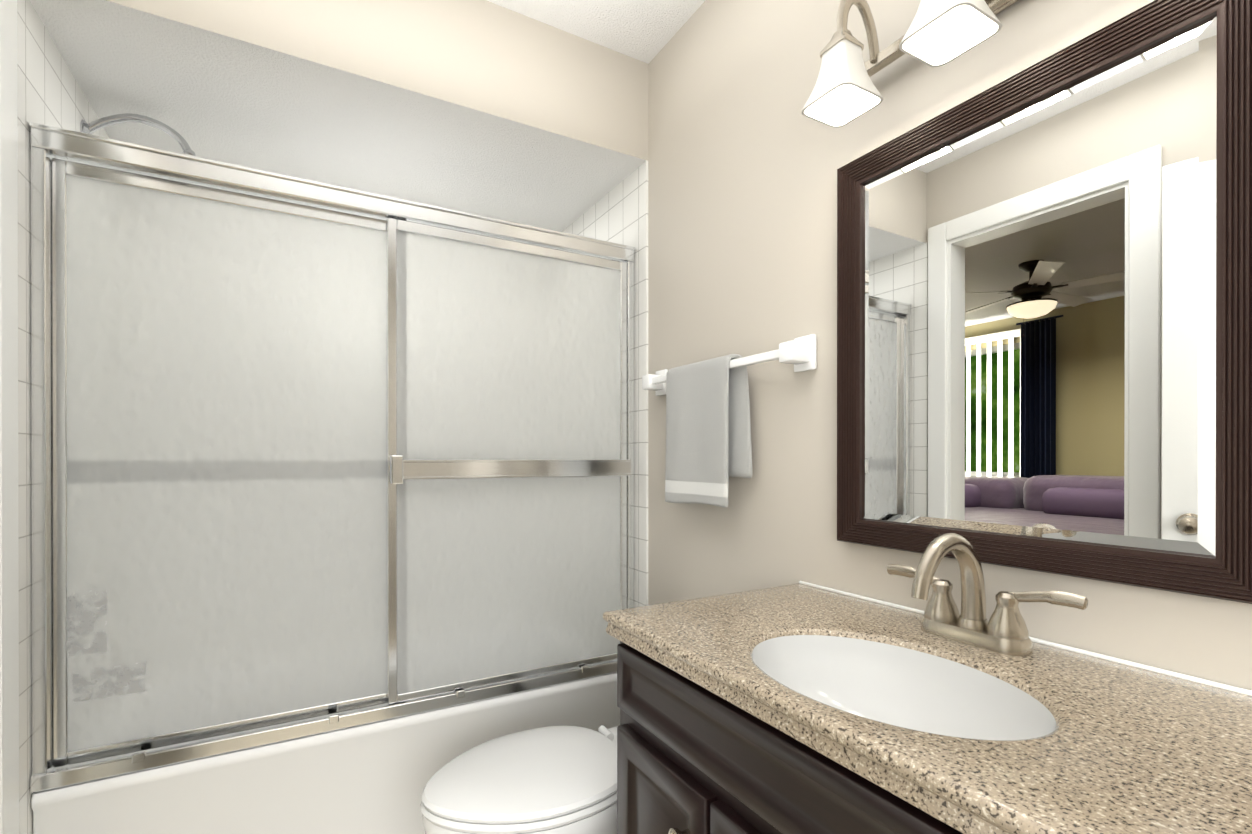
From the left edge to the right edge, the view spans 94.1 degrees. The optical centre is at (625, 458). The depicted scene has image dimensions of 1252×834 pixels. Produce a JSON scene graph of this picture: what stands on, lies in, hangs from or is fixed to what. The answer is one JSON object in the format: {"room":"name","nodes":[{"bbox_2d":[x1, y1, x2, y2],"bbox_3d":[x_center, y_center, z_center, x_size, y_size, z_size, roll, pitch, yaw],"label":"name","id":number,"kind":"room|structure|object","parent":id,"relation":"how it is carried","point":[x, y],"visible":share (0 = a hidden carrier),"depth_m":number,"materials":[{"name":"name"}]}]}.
{"room":"bathroom","nodes":[
{"label":"bathroom","id":0,"kind":"room"},
{"bbox_2d":[30,0,647,231],"bbox_3d":[-0.791,-1.172,1.913,1.520,0.370,0.825,0,0,-30],"label":"wall","id":1,"kind":"structure","parent":0,"point":[485,108],"depth_m":1.67,"materials":[{"name":"beige paint"}]},
{"bbox_2d":[487,0,704,63],"bbox_3d":[0.064,-1.328,0.408,1.720,0.050,2.635,0,0,-30],"label":"ceiling","id":2,"kind":"structure","parent":0,"point":[645,31],"depth_m":1.73,"materials":[{"name":"white paint"}]},
{"bbox_2d":[648,0,1251,690],"bbox_3d":[0.540,-0.085,1.213,0.100,2.440,3.560,0,0,-30],"label":"wall","id":3,"kind":"structure","parent":0,"point":[746,158],"depth_m":1.39,"materials":[{"name":"beige paint"}]},
{"bbox_2d":[642,334,816,506],"bbox_3d":[0.233,-0.077,1.573,0.076,0.408,0.658,0,0,-30],"label":"towel bar","id":4,"kind":"object","parent":3,"relation":"attached to","point":[708,439],"visible":1,"depth_m":1.52,"materials":[{"name":"grey fabric"}]},
{"bbox_2d":[665,354,752,506],"bbox_3d":[0.215,-0.069,1.581,0.053,0.395,0.336,0,0,-30],"label":"towel","id":5,"kind":"object","parent":4,"relation":"hanging from","point":[708,423],"depth_m":1.54,"materials":[{"name":"grey fabric"}]},
{"bbox_2d":[801,0,1018,127],"bbox_3d":[0.536,-0.768,0.924,0.190,0.227,0.522,0,0,-30],"label":"sconce","id":6,"kind":"object","parent":3,"relation":"attached to","point":[939,33],"visible":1,"depth_m":1.04,"materials":[{"name":"white glass"}]},
{"bbox_2d":[837,0,1251,603],"bbox_3d":[0.608,-0.218,0.961,0.028,0.782,0.626,0,0,-30],"label":"mirror","id":7,"kind":"object","parent":3,"relation":"attached to","point":[1045,314],"visible":1,"depth_m":0.87,"materials":[{"name":"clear mirror"}]},
{"bbox_3d":[-3.006,1.161,0.777,6.700,0.050,6.300,0,0,-30],"label":"floor","id":8,"kind":"structure","parent":0,"visible":0},
{"bbox_2d":[31,672,619,833],"bbox_3d":[-0.804,0.923,1.941,1.500,0.420,0.750,0,0,-30],"label":"bathtub","id":9,"kind":"object","parent":8,"relation":"on","point":[372,778],"visible":0.31,"depth_m":1.53,"materials":[{"name":"white ceramic"}]},
{"bbox_2d":[28,122,635,792],"bbox_3d":[-0.638,-0.005,1.647,1.502,1.435,0.126,0,0,-30],"label":"shower door frame","id":10,"kind":"object","parent":9,"relation":"on","point":[310,456],"visible":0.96,"depth_m":1.53,"materials":[{"name":"glass"}]},
{"bbox_2d":[420,725,617,833],"bbox_3d":[-0.094,0.791,1.419,0.777,0.689,0.384,0,0,-30],"label":"toilet","id":11,"kind":"object","parent":8,"relation":"on","point":[554,780],"visible":0.5,"depth_m":1.26,"materials":[{"name":"white ceramic"}]},
{"bbox_2d":[603,533,1251,833],"bbox_3d":[0.394,0.625,0.822,0.536,1.022,0.918,0,0,-30],"label":"bathroom vanity","id":12,"kind":"object","parent":8,"relation":"on","point":[801,707],"visible":1,"depth_m":0.77,"materials":[{"name":"beige stone"}]},
{"bbox_2d":[887,533,1087,655],"bbox_3d":[0.498,0.200,0.893,0.179,0.173,0.299,0,0,-30],"label":"faucet","id":13,"kind":"object","parent":12,"relation":"on","point":[942,631],"depth_m":0.90,"materials":[{"name":"silver metal"}]},
{"bbox_3d":[-0.868,-0.083,0.413,0.100,2.440,3.560,0,0,-30],"label":"wall","id":14,"kind":"structure","parent":0,"visible":0},
{"bbox_2d":[0,0,18,833],"bbox_3d":[-1.081,0.046,0.787,0.136,2.179,0.818,0,0,-30],"label":"door frame","id":15,"kind":"structure","parent":14,"relation":"attached to","point":[9,694],"depth_m":1.14,"materials":[{"name":"white paint"}]},
{"bbox_3d":[-1.019,-0.088,2.317,1.520,2.440,0.100,0,0,-30],"label":"wall","id":16,"kind":"structure","parent":0,"visible":0},
{"bbox_2d":[17,0,108,833],"bbox_3d":[-1.441,0.074,1.529,0.008,2.120,0.810,0,0,-30],"label":"tiled wall","id":17,"kind":"structure","parent":16,"relation":"attached to","point":[49,90],"depth_m":1.24,"materials":[{"name":"white tile"}]},
{"bbox_2d":[80,113,195,155],"bbox_3d":[-1.331,-0.878,1.643,0.309,0.165,0.092,0,0,-30],"label":"shower head","id":18,"kind":"object","parent":17,"relation":"attached to","point":[94,126],"visible":0.58,"depth_m":1.61},
{"bbox_2d":[562,160,647,606],"bbox_3d":[-0.128,0.072,2.279,0.008,2.120,0.803,0,0,-30],"label":"tiled wall","id":19,"kind":"structure","parent":16,"relation":"attached to","point":[620,216],"depth_m":1.98,"materials":[{"name":"white tile"}]}
]}

